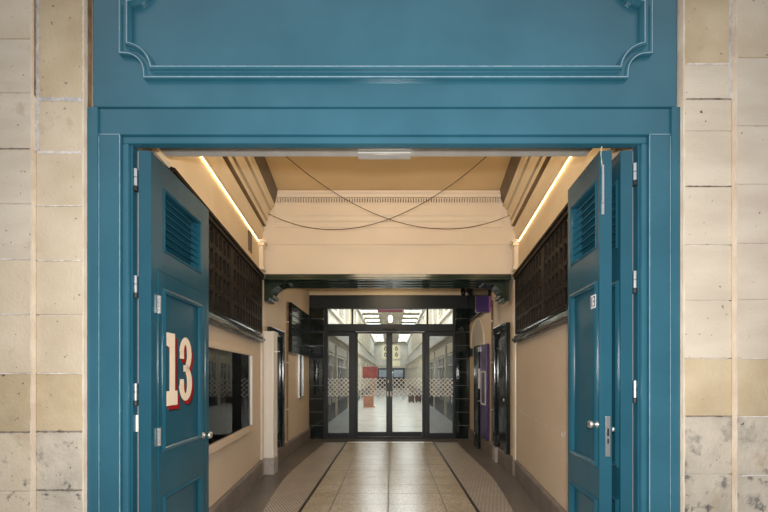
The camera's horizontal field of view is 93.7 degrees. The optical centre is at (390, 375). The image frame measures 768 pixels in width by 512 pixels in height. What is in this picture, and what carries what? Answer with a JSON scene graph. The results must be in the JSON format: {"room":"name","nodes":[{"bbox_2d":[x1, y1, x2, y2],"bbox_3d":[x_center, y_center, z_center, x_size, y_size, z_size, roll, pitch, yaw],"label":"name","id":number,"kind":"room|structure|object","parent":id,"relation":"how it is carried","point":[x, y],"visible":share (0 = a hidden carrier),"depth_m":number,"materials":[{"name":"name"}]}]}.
{"room":"building entrance","nodes":[
{"label":"building entrance","id":0,"kind":"room"},
{"bbox_2d":[0,0,92,511],"bbox_3d":[-2.893,-0.970,1.945,2.611,4.700,0.207,0,0,0],"label":"wall","id":1,"kind":"structure","parent":0,"point":[64,28],"depth_m":1.86,"materials":[{"name":"stone"}]},
{"bbox_2d":[87,107,679,511],"bbox_3d":[-0.038,-0.013,1.947,3.102,2.787,0.134,0,0,0],"label":"door surround","id":2,"kind":"object","parent":1,"relation":"attached to","point":[114,136],"visible":0.91,"depth_m":1.89,"materials":[{"name":"teal paint"}]},
{"bbox_2d":[138,150,212,511],"bbox_3d":[-1.305,0.082,2.269,0.128,2.573,0.690,0,0,-3],"label":"door leaf","id":3,"kind":"structure","parent":2,"relation":"attached to","point":[174,435],"depth_m":2.14,"materials":[{"name":"teal paint"}]},
{"bbox_2d":[165,199,198,269],"bbox_3d":[-1.335,-0.885,2.265,0.062,0.330,0.425,0,0,-3],"label":"vent","id":4,"kind":"object","parent":3,"relation":"attached to","point":[181,226],"depth_m":2.31,"materials":[{"name":"teal paint"}]},
{"bbox_2d":[568,146,614,511],"bbox_3d":[1.145,0.074,2.120,0.126,2.588,0.426,0,0,4],"label":"door leaf","id":5,"kind":"structure","parent":2,"relation":"attached to","point":[590,429],"depth_m":2.06,"materials":[{"name":"teal paint"}]},
{"bbox_2d":[572,193,594,260],"bbox_3d":[1.161,-0.880,2.117,0.060,0.340,0.300,0,0,4],"label":"vent","id":6,"kind":"object","parent":5,"relation":"attached to","point":[583,210],"depth_m":2.19,"materials":[{"name":"teal paint"}]},
{"bbox_2d":[612,150,632,511],"bbox_3d":[1.268,0.082,2.128,0.074,2.573,0.410,0,0,4],"label":"door leaf","id":7,"kind":"structure","parent":2,"relation":"attached to","point":[622,164],"depth_m":1.92,"materials":[{"name":"teal paint"}]},
{"bbox_2d":[612,193,614,247],"bbox_3d":[1.274,-0.880,2.117,0.058,0.340,0.300,0,0,4],"label":"vent","id":8,"kind":"object","parent":7,"relation":"attached to","point":[613,194],"depth_m":2.09,"materials":[{"name":"teal paint"}]},
{"bbox_2d":[137,148,259,507],"bbox_3d":[-1.768,-0.720,3.504,0.298,4.200,3.022,0,0,-7],"label":"wall","id":9,"kind":"structure","parent":0,"point":[230,463],"depth_m":3.83,"materials":[{"name":"beige paint"}]},
{"bbox_2d":[150,148,277,277],"bbox_3d":[-1.513,-1.942,3.550,0.258,1.164,2.939,0,0,-7],"label":"trim","id":10,"kind":"structure","parent":9,"relation":"attached to","point":[249,180],"depth_m":3.79,"materials":[{"name":"beige paint"}]},
{"bbox_2d":[166,166,265,342],"bbox_3d":[-1.591,-0.907,3.610,0.078,0.925,2.527,0,0,-7],"label":"lattice screen","id":11,"kind":"object","parent":9,"relation":"in","point":[235,281],"visible":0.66,"depth_m":3.62,"materials":[{"name":"brown wood"}]},
{"bbox_2d":[201,156,258,240],"bbox_3d":[-1.598,-1.782,3.455,0.005,0.005,2.628,0,0,-7],"label":"light strip","id":12,"kind":"object","parent":9,"relation":"attached to","point":[201,156],"visible":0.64,"depth_m":3.53,"materials":[{"name":"white plastic"}]},
{"bbox_2d":[209,340,252,454],"bbox_3d":[-1.571,0.175,3.378,0.065,0.950,1.860,0,0,-7],"label":"window","id":13,"kind":"structure","parent":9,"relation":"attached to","point":[230,367],"depth_m":3.47,"materials":[{"name":"black glass"}]},
{"bbox_2d":[209,460,262,511],"bbox_3d":[-1.595,1.260,3.460,0.035,0.236,2.882,0,0,-7],"label":"baseboard","id":14,"kind":"structure","parent":9,"relation":"attached to","point":[228,502],"depth_m":3.86,"materials":[{"name":"tile"}]},
{"bbox_2d":[248,230,251,253],"bbox_3d":[-1.705,-1.620,4.350,0.016,0.240,0.143,0,0,-7],"label":"air vent","id":15,"kind":"object","parent":9,"relation":"attached to","point":[249,232],"depth_m":4.33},
{"bbox_2d":[264,288,308,442],"bbox_3d":[-1.925,-0.370,6.600,0.250,3.500,3.200,0,0,0],"label":"wall","id":16,"kind":"structure","parent":0,"point":[275,315],"depth_m":6.58,"materials":[{"name":"beige paint"}]},
{"bbox_2d":[267,326,284,447],"bbox_3d":[-1.766,0.210,5.565,0.067,1.860,0.670,0,0,0],"label":"door","id":17,"kind":"structure","parent":16,"relation":"in","point":[281,335],"depth_m":5.81,"materials":[{"name":"black paint"}]},
{"bbox_2d":[286,302,288,440],"bbox_3d":[-1.782,-0.080,6.200,0.032,2.400,0.036,0,0,0],"label":"pipe","id":18,"kind":"object","parent":16,"relation":"attached to","point":[287,321],"visible":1,"depth_m":6.19,"materials":[{"name":"metal"}]},
{"bbox_2d":[277,428,309,463],"bbox_3d":[-1.782,1.260,6.550,0.035,0.236,2.660,0,0,0],"label":"baseboard","id":19,"kind":"structure","parent":16,"relation":"attached to","point":[292,445],"depth_m":6.46,"materials":[{"name":"tile"}]},
{"bbox_2d":[288,302,311,356],"bbox_3d":[-1.765,-0.858,7.090,0.064,0.875,1.580,0,0,0],"label":"panel","id":20,"kind":"object","parent":16,"relation":"attached to","point":[300,322],"visible":1,"depth_m":6.82,"materials":[{"name":"black glass"}]},
{"bbox_2d":[298,354,303,397],"bbox_3d":[-1.785,0.005,7.120,0.030,0.850,0.340,0,0,0],"label":"framed notice","id":21,"kind":"object","parent":16,"relation":"attached to","point":[300,357],"visible":0.98,"depth_m":7.11,"materials":[{"name":"metal"}]},
{"bbox_2d":[328,309,373,402],"bbox_3d":[-2.100,-1.370,25.250,0.300,5.500,34.100,0,0,0],"label":"wall","id":22,"kind":"structure","parent":0,"point":[332,319],"depth_m":18.72,"materials":[{"name":"paint"}]},
{"bbox_2d":[328,341,334,421],"bbox_3d":[-1.890,0.169,10.400,0.120,2.418,3.000,0,0,0],"label":"shopfront","id":23,"kind":"object","parent":22,"relation":"attached to","point":[331,347],"visible":0.28,"depth_m":11.24,"materials":[{"name":"glass"}]},
{"bbox_2d":[333,345,346,416],"bbox_3d":[-1.890,0.169,13.650,0.120,2.418,3.000,0,0,0],"label":"shopfront","id":24,"kind":"object","parent":22,"relation":"attached to","point":[340,354],"visible":0.91,"depth_m":13.19,"materials":[{"name":"glass"}]},
{"bbox_2d":[340,309,343,318],"bbox_3d":[-1.915,-2.910,14.000,0.070,1.260,0.720,0,0,0],"label":"window","id":25,"kind":"structure","parent":22,"relation":"in","point":[341,310],"depth_m":13.98,"materials":[{"name":"white glass"}]},
{"bbox_2d":[345,352,348,407],"bbox_3d":[-1.890,0.169,16.900,0.120,2.418,3.000,0,0,0],"label":"shopfront","id":26,"kind":"object","parent":22,"relation":"attached to","point":[347,358],"visible":0.38,"depth_m":15.40,"materials":[{"name":"glass"}]},
{"bbox_2d":[345,309,348,323],"bbox_3d":[-1.915,-2.910,15.700,0.070,1.260,0.720,0,0,0],"label":"window","id":27,"kind":"structure","parent":22,"relation":"in","point":[346,310],"depth_m":15.60,"materials":[{"name":"beige glass"}]},
{"bbox_2d":[328,309,374,357],"bbox_3d":[-1.880,-3.045,25.125,0.140,1.950,33.750,0,0,0],"label":"trim","id":28,"kind":"structure","parent":22,"relation":"attached to","point":[332,311],"depth_m":21.72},
{"bbox_2d":[328,336,375,366],"bbox_3d":[-1.850,-1.180,25.125,0.200,0.280,33.750,0,0,0],"label":"trim","id":29,"kind":"structure","parent":22,"relation":"attached to","point":[336,340],"depth_m":13.80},
{"bbox_2d":[354,309,355,323],"bbox_3d":[-1.915,-2.910,19.100,0.070,1.260,0.720,0,0,0],"label":"window","id":30,"kind":"structure","parent":22,"relation":"in","point":[354,309],"depth_m":18.90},
{"bbox_2d":[358,358,359,399],"bbox_3d":[-1.890,0.169,20.150,0.120,2.418,3.000,0,0,0],"label":"shopfront","id":31,"kind":"object","parent":22,"relation":"attached to","point":[358,358],"visible":0.3,"depth_m":21.26,"materials":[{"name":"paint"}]},
{"bbox_2d":[359,359,363,398],"bbox_3d":[-1.890,0.169,23.400,0.120,2.418,3.000,0,0,0],"label":"shopfront","id":32,"kind":"object","parent":22,"relation":"attached to","point":[361,365],"visible":0.8,"depth_m":22.82,"materials":[{"name":"paint"}]},
{"bbox_2d":[363,361,366,395],"bbox_3d":[-1.890,0.169,26.650,0.120,2.418,3.000,0,0,0],"label":"shopfront","id":33,"kind":"object","parent":22,"relation":"attached to","point":[365,363],"visible":0.41,"depth_m":25.15,"materials":[{"name":"paint"}]},
{"bbox_2d":[366,363,369,392],"bbox_3d":[-1.890,0.169,29.900,0.120,2.418,3.000,0,0,0],"label":"shopfront","id":34,"kind":"object","parent":22,"relation":"attached to","point":[368,364],"visible":0.36,"depth_m":29.60,"materials":[{"name":"paint"}]},
{"bbox_2d":[234,388,540,511],"bbox_3d":[0.000,1.428,22.100,5.000,0.104,40.400,0,0,0],"label":"floor","id":35,"kind":"structure","parent":0,"point":[318,476],"depth_m":4.98,"materials":[{"name":"tile"}]},
{"bbox_2d":[260,280,263,475],"bbox_3d":[-1.774,0.009,4.949,0.032,2.738,0.102,0,0,0],"label":"pipe","id":36,"kind":"object","parent":35,"relation":"on","point":[261,344],"visible":0.56,"depth_m":4.94,"materials":[{"name":"metal"}]},
{"bbox_2d":[264,331,279,474],"bbox_3d":[-1.684,0.377,5.110,0.208,2.003,0.190,0,0,0],"label":"boxed column","id":37,"kind":"structure","parent":35,"relation":"on","point":[270,344],"depth_m":5.02,"materials":[{"name":"white paint"}]},
{"bbox_2d":[309,308,323,438],"bbox_3d":[-1.645,-0.054,8.047,0.304,2.864,0.305,0,0,0],"label":"pier","id":38,"kind":"object","parent":35,"relation":"on","point":[316,361],"visible":0.85,"depth_m":7.89,"materials":[{"name":"tile"}]},
{"bbox_2d":[363,367,377,406],"bbox_3d":[-0.920,0.479,16.000,0.680,1.798,0.400,0,0,0],"label":"display stand","id":39,"kind":"object","parent":35,"relation":"on","point":[368,372],"visible":0.91,"depth_m":15.97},
{"bbox_2d":[309,295,466,437],"bbox_3d":[-0.023,-0.201,7.980,3.548,3.159,0.160,0,0,0],"label":"door frame","id":40,"kind":"structure","parent":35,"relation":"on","point":[427,302],"depth_m":7.96,"materials":[{"name":"grey metal"}]},
{"bbox_2d":[356,332,388,436],"bbox_3d":[-0.424,0.187,8.071,0.774,2.343,0.048,0,0,0],"label":"sliding door","id":41,"kind":"structure","parent":40,"relation":"attached to","point":[358,434],"depth_m":8.06,"materials":[{"name":"grey metal"}]},
{"bbox_2d":[389,332,423,436],"bbox_3d":[0.365,0.187,8.071,0.804,2.343,0.048,0,0,0],"label":"sliding door","id":42,"kind":"structure","parent":40,"relation":"attached to","point":[391,434],"depth_m":8.06,"materials":[{"name":"grey metal"}]},
{"bbox_2d":[320,439,457,441],"bbox_3d":[-0.035,1.373,7.725,2.910,0.011,0.310,0,0,0],"label":"entrance mat","id":43,"kind":"object","parent":35,"relation":"on","point":[322,440],"visible":1,"depth_m":7.64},
{"bbox_2d":[408,394,414,402],"bbox_3d":[1.050,1.164,18.600,0.340,0.428,0.340,0,0,0],"label":"planter box","id":44,"kind":"object","parent":35,"relation":"on","point":[410,398],"visible":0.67,"depth_m":18.45,"materials":[{"name":"paint"}]},
{"bbox_2d":[415,394,420,402],"bbox_3d":[1.420,1.164,18.800,0.340,0.428,0.340,0,0,0],"label":"planter box","id":45,"kind":"object","parent":35,"relation":"on","point":[417,398],"visible":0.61,"depth_m":18.65,"materials":[{"name":"paint"}]},
{"bbox_2d":[455,308,469,438],"bbox_3d":[1.576,-0.054,8.047,0.300,2.864,0.305,0,0,0],"label":"pier","id":46,"kind":"object","parent":35,"relation":"on","point":[462,328],"visible":0.92,"depth_m":7.89,"materials":[{"name":"tile"}]},
{"bbox_2d":[474,345,479,448],"bbox_3d":[1.663,0.399,6.958,0.055,1.958,0.324,0,0,0],"label":"post","id":47,"kind":"object","parent":35,"relation":"on","point":[476,348],"visible":0.91,"depth_m":6.80,"materials":[{"name":"paint"}]},
{"bbox_2d":[492,446,497,462],"bbox_3d":[1.688,1.261,5.800,0.070,0.234,0.160,0,0,0],"label":"plinth","id":48,"kind":"object","parent":35,"relation":"on","point":[494,449],"visible":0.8,"depth_m":5.75,"materials":[{"name":"grey stone"}]},
{"bbox_2d":[512,278,516,476],"bbox_3d":[1.701,0.009,4.949,0.034,2.738,0.102,0,0,0],"label":"post","id":49,"kind":"object","parent":35,"relation":"on","point":[514,459],"visible":0.8,"depth_m":4.92,"materials":[{"name":"grey stone"}]},
{"bbox_2d":[265,156,510,189],"bbox_3d":[0.000,-2.575,3.550,3.200,0.100,2.900,0,0,0],"label":"ceiling","id":50,"kind":"structure","parent":0,"point":[334,172],"depth_m":4.47,"materials":[{"name":"paint"}]},
{"bbox_2d":[268,156,486,229],"bbox_3d":[-0.247,-2.175,4.405,2.963,0.681,0.009,0,0,18],"label":"cable","id":51,"kind":"object","parent":50,"relation":"hanging from","point":[486,156],"visible":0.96,"depth_m":4.33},
{"bbox_2d":[286,156,509,228],"bbox_3d":[0.200,-2.193,4.490,2.900,0.644,0.009,0,0,-15],"label":"cable","id":52,"kind":"object","parent":50,"relation":"hanging from","point":[286,156],"visible":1,"depth_m":4.40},
{"bbox_2d":[309,288,466,294],"bbox_3d":[-0.035,-1.910,8.060,3.530,0.260,0.280,0,0,0],"label":"wall","id":53,"kind":"structure","parent":0,"point":[312,291],"depth_m":7.92,"materials":[{"name":"beige paint"}]},
{"bbox_2d":[461,288,465,295],"bbox_3d":[1.575,-1.835,7.857,0.110,0.190,0.115,0,0,0],"label":"security camera","id":54,"kind":"object","parent":53,"relation":"attached to","point":[463,292],"visible":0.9,"depth_m":7.83,"materials":[{"name":"black plastic"}]},
{"bbox_2d":[262,207,514,276],"bbox_3d":[-0.025,-2.118,5.244,3.950,1.404,0.512,0,0,0],"label":"wall","id":55,"kind":"structure","parent":0,"point":[289,250],"depth_m":5.00,"materials":[{"name":"beige paint"}]},
{"bbox_2d":[264,274,510,303],"bbox_3d":[-0.065,-1.239,5.234,3.466,0.348,0.512,0,0,0],"label":"cross beam","id":56,"kind":"structure","parent":55,"relation":"attached to","point":[274,284],"depth_m":5.09,"materials":[{"name":"black metal"}]},
{"bbox_2d":[274,190,502,227],"bbox_3d":[-0.035,-2.285,4.942,3.130,0.470,0.115,0,0,0],"label":"cornice","id":57,"kind":"structure","parent":55,"relation":"attached to","point":[308,208],"depth_m":4.93,"materials":[{"name":"beige paint"}]},
{"bbox_2d":[374,342,407,387],"bbox_3d":[0.000,-1.370,42.150,4.400,5.500,0.300,0,0,0],"label":"wall","id":58,"kind":"structure","parent":0,"point":[378,360],"depth_m":42.00,"materials":[{"name":"paint"}]},
{"bbox_2d":[382,345,385,358],"bbox_3d":[-0.485,-1.664,24.997,0.208,0.901,0.086,0,0,0],"label":"hanging sign","id":59,"kind":"object","parent":58,"relation":"hanging from","point":[383,346],"depth_m":24.96,"materials":[{"name":"metal"}]},
{"bbox_2d":[377,309,402,311],"bbox_3d":[-0.030,-3.013,12.000,0.840,1.773,0.060,0,0,0],"label":"sign","id":60,"kind":"object","parent":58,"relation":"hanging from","point":[378,310],"visible":0.32,"depth_m":11.97,"materials":[{"name":"metal"}]},
{"bbox_2d":[375,365,406,387],"bbox_3d":[0.000,0.029,41.875,3.800,2.698,0.250,0,0,0],"label":"shopfront","id":61,"kind":"object","parent":58,"relation":"attached to","point":[398,372],"visible":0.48,"depth_m":41.85,"materials":[{"name":"paint"}]},
{"bbox_2d":[379,312,402,342],"bbox_3d":[0.000,-3.960,25.200,1.440,0.120,33.600,0,0,0],"label":"trim","id":62,"kind":"structure","parent":58,"relation":"attached to","point":[396,316],"depth_m":24.85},
{"bbox_2d":[392,345,399,365],"bbox_3d":[0.347,-1.421,24.997,0.485,1.386,0.086,0,0,0],"label":"hanging sign","id":63,"kind":"object","parent":58,"relation":"hanging from","point":[395,351],"depth_m":24.96,"materials":[{"name":"metal"}]},
{"bbox_2d":[362,309,419,341],"bbox_3d":[0.000,-4.095,25.250,4.500,0.150,34.100,0,0,0],"label":"ceiling","id":64,"kind":"structure","parent":0,"point":[364,313],"depth_m":24.74,"materials":[{"name":"paint"}]},
{"bbox_2d":[361,309,376,311],"bbox_3d":[-1.320,-3.989,22.050,1.080,0.058,0.680,0,0,0],"label":"skylight","id":65,"kind":"object","parent":64,"relation":"attached to","point":[362,310],"visible":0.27,"depth_m":21.98,"materials":[{"name":"white glass"}]},
{"bbox_2d":[363,315,378,316],"bbox_3d":[-1.320,-3.989,23.900,1.080,0.058,0.680,0,0,0],"label":"skylight","id":66,"kind":"object","parent":64,"relation":"attached to","point":[363,315],"visible":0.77,"depth_m":23.56,"materials":[{"name":"white glass"}]},
{"bbox_2d":[403,315,418,316],"bbox_3d":[1.320,-3.989,23.900,1.080,0.058,0.680,0,0,0],"label":"skylight","id":67,"kind":"object","parent":64,"relation":"attached to","point":[403,315],"visible":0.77,"depth_m":23.56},
{"bbox_2d":[404,309,420,311],"bbox_3d":[1.320,-3.989,22.050,1.080,0.058,0.680,0,0,0],"label":"skylight","id":68,"kind":"object","parent":64,"relation":"attached to","point":[405,310],"visible":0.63,"depth_m":21.98,"materials":[{"name":"white glass"}]},
{"bbox_2d":[408,309,451,402],"bbox_3d":[2.100,-1.370,25.250,0.300,5.500,34.100,0,0,0],"label":"wall","id":69,"kind":"structure","parent":0,"point":[448,320],"depth_m":17.33,"materials":[{"name":"paint"}]},
{"bbox_2d":[409,366,410,389],"bbox_3d":[1.890,0.169,36.400,0.120,2.418,3.000,0,0,0],"label":"shopfront","id":70,"kind":"object","parent":69,"relation":"attached to","point":[409,366],"visible":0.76,"depth_m":36.09,"materials":[{"name":"beige paint"}]},
{"bbox_2d":[410,365,412,390],"bbox_3d":[1.890,0.169,33.150,0.120,2.418,3.000,0,0,0],"label":"shopfront","id":71,"kind":"object","parent":69,"relation":"attached to","point":[411,372],"visible":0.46,"depth_m":32.91,"materials":[{"name":"beige paint"}]},
{"bbox_2d":[412,363,415,392],"bbox_3d":[1.890,0.169,29.900,0.120,2.418,3.000,0,0,0],"label":"shopfront","id":72,"kind":"object","parent":69,"relation":"attached to","point":[413,364],"visible":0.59,"depth_m":28.40,"materials":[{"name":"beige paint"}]},
{"bbox_2d":[415,361,418,393],"bbox_3d":[1.890,0.169,26.650,0.120,2.418,3.000,0,0,0],"label":"shopfront","id":73,"kind":"object","parent":69,"relation":"attached to","point":[416,363],"visible":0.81,"depth_m":25.15,"materials":[{"name":"beige paint"}]},
{"bbox_2d":[418,359,421,398],"bbox_3d":[1.890,0.169,23.400,0.120,2.418,3.000,0,0,0],"label":"shopfront","id":74,"kind":"object","parent":69,"relation":"attached to","point":[419,361],"visible":0.69,"depth_m":22.98,"materials":[{"name":"beige paint"}]},
{"bbox_2d":[406,336,451,366],"bbox_3d":[1.850,-1.180,25.125,0.200,0.280,33.750,0,0,0],"label":"trim","id":75,"kind":"structure","parent":69,"relation":"attached to","point":[444,340],"depth_m":14.17,"materials":[{"name":"beige paint"}]},
{"bbox_2d":[407,309,451,357],"bbox_3d":[1.880,-3.045,25.125,0.140,1.950,33.750,0,0,0],"label":"trim","id":76,"kind":"structure","parent":69,"relation":"attached to","point":[448,311],"depth_m":22.07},
{"bbox_2d":[429,309,431,323],"bbox_3d":[1.915,-2.910,17.400,0.070,1.260,0.720,0,0,0],"label":"window","id":77,"kind":"structure","parent":69,"relation":"in","point":[430,310],"depth_m":17.38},
{"bbox_2d":[430,352,436,407],"bbox_3d":[1.890,0.169,16.900,0.120,2.418,3.000,0,0,0],"label":"shopfront","id":78,"kind":"object","parent":69,"relation":"attached to","point":[433,364],"visible":0.52,"depth_m":15.50,"materials":[{"name":"glass"}]},
{"bbox_2d":[433,309,436,323],"bbox_3d":[1.915,-2.910,15.700,0.070,1.260,0.720,0,0,0],"label":"window","id":79,"kind":"structure","parent":69,"relation":"in","point":[434,310],"depth_m":15.60,"materials":[{"name":"beige glass"}]},
{"bbox_2d":[438,309,441,318],"bbox_3d":[1.915,-2.910,14.000,0.070,1.260,0.720,0,0,0],"label":"window","id":80,"kind":"structure","parent":69,"relation":"in","point":[439,310],"depth_m":13.98,"materials":[{"name":"white glass"}]},
{"bbox_2d":[435,345,448,416],"bbox_3d":[1.890,0.169,13.650,0.120,2.418,3.000,0,0,0],"label":"shopfront","id":81,"kind":"object","parent":69,"relation":"attached to","point":[441,354],"visible":0.85,"depth_m":13.16,"materials":[{"name":"glass"}]},
{"bbox_2d":[447,342,451,420],"bbox_3d":[1.890,0.169,10.400,0.120,2.418,3.000,0,0,0],"label":"shopfront","id":82,"kind":"object","parent":69,"relation":"attached to","point":[449,346],"visible":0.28,"depth_m":11.42,"materials":[{"name":"glass"}]},
{"bbox_2d":[470,277,512,455],"bbox_3d":[1.855,-0.370,6.600,0.250,3.500,3.200,0,0,0],"label":"wall","id":83,"kind":"structure","parent":0,"point":[502,313],"depth_m":5.96,"materials":[{"name":"beige paint"}]},
{"bbox_2d":[471,317,484,348],"bbox_3d":[1.712,-0.868,7.150,0.030,0.585,1.080,0,0,0],"label":"arched recess","id":84,"kind":"object","parent":83,"relation":"attached to","point":[478,333],"visible":0.96,"depth_m":7.10,"materials":[{"name":"beige paint"}]},
{"bbox_2d":[466,288,490,321],"bbox_3d":[1.682,-1.530,7.030,0.090,0.700,1.700,0,0,0],"label":"fascia","id":85,"kind":"object","parent":83,"relation":"attached to","point":[472,293],"visible":0.51,"depth_m":7.34,"materials":[{"name":"black paint"}]},
{"bbox_2d":[475,296,490,312],"bbox_3d":[1.512,-1.180,5.927,0.240,0.260,0.066,0,0,0],"label":"sign","id":86,"kind":"object","parent":83,"relation":"attached to","point":[482,303],"visible":1,"depth_m":5.90,"materials":[{"name":"purple paint"}]},
{"bbox_2d":[480,343,488,440],"bbox_3d":[1.690,0.280,6.530,0.055,1.700,0.460,0,0,0],"label":"door","id":87,"kind":"structure","parent":83,"relation":"in","point":[484,349],"depth_m":6.44,"materials":[{"name":"paint"}]},
{"bbox_2d":[468,428,512,473],"bbox_3d":[1.712,1.260,6.455,0.035,0.236,2.850,0,0,0],"label":"baseboard","id":88,"kind":"structure","parent":83,"relation":"attached to","point":[504,460],"depth_m":6.07,"materials":[{"name":"tile"}]},
{"bbox_2d":[491,300,492,441],"bbox_3d":[1.712,-0.080,6.100,0.032,2.400,0.036,0,0,0],"label":"pipe","id":89,"kind":"object","parent":83,"relation":"attached to","point":[491,300],"visible":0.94,"depth_m":6.09,"materials":[{"name":"metal"}]},
{"bbox_2d":[493,322,509,454],"bbox_3d":[1.696,0.180,5.560,0.067,1.920,0.680,0,0,0],"label":"door","id":90,"kind":"structure","parent":83,"relation":"in","point":[501,333],"depth_m":5.56,"materials":[{"name":"black paint"}]},
{"bbox_2d":[517,148,633,511],"bbox_3d":[1.689,-0.720,3.505,0.298,4.200,3.027,0,0,7],"label":"wall","id":91,"kind":"structure","parent":0,"point":[542,359],"depth_m":3.63,"materials":[{"name":"beige paint"}]},
{"bbox_2d":[512,202,567,342],"bbox_3d":[1.517,-0.907,3.610,0.079,0.925,2.530,0,0,7],"label":"lattice screen","id":92,"kind":"object","parent":91,"relation":"in","point":[541,280],"visible":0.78,"depth_m":3.55,"materials":[{"name":"brown wood"}]},
{"bbox_2d":[515,460,566,511],"bbox_3d":[1.520,1.260,3.460,0.035,0.236,2.886,0,0,7],"label":"baseboard","id":93,"kind":"structure","parent":91,"relation":"attached to","point":[540,496],"depth_m":3.83,"materials":[{"name":"tile"}]},
{"bbox_2d":[519,156,570,239],"bbox_3d":[1.522,-1.782,3.455,0.005,0.005,2.631,0,0,7],"label":"light strip","id":94,"kind":"object","parent":91,"relation":"attached to","point":[570,156],"visible":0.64,"depth_m":3.50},
{"bbox_2d":[500,148,616,277],"bbox_3d":[1.439,-1.942,3.550,0.258,1.164,2.945,0,0,7],"label":"trim","id":95,"kind":"structure","parent":91,"relation":"attached to","point":[527,179],"depth_m":3.88,"materials":[{"name":"beige paint"}]},
{"bbox_2d":[677,0,767,511],"bbox_3d":[2.856,-0.970,1.946,2.688,4.700,0.209,0,0,0],"label":"wall","id":96,"kind":"structure","parent":0,"point":[704,27],"depth_m":1.86,"materials":[{"name":"stone"}]},
{"bbox_3d":[-0.025,-2.100,2.060,3.350,1.440,0.080,0,0,0],"label":"wall","id":97,"kind":"structure","parent":0,"visible":0},
{"bbox_2d":[159,148,592,155],"bbox_3d":[-0.090,-1.385,2.154,2.560,0.090,0.092,0,0,0],"label":"rail","id":98,"kind":"object","parent":97,"relation":"attached to","point":[167,151],"visible":0.32,"depth_m":2.15,"materials":[{"name":"grey metal"}]},
{"bbox_2d":[357,151,410,158],"bbox_3d":[-0.040,-1.332,2.175,0.320,0.014,0.064,0,0,0],"label":"fitting","id":99,"kind":"object","parent":98,"relation":"attached to","point":[361,154],"visible":1,"depth_m":2.16,"materials":[{"name":"white metal"}]},
{"bbox_3d":[-0.038,-2.870,1.957,3.098,0.900,0.187,0,0,0],"label":"wall","id":100,"kind":"structure","parent":0,"visible":0},
{"bbox_2d":[93,0,676,108],"bbox_3d":[-0.031,-1.915,1.927,3.060,1.010,0.155,0,0,0],"label":"fascia board","id":101,"kind":"object","parent":100,"relation":"attached to","point":[148,54],"visible":0.98,"depth_m":1.89,"materials":[{"name":"teal paint"}]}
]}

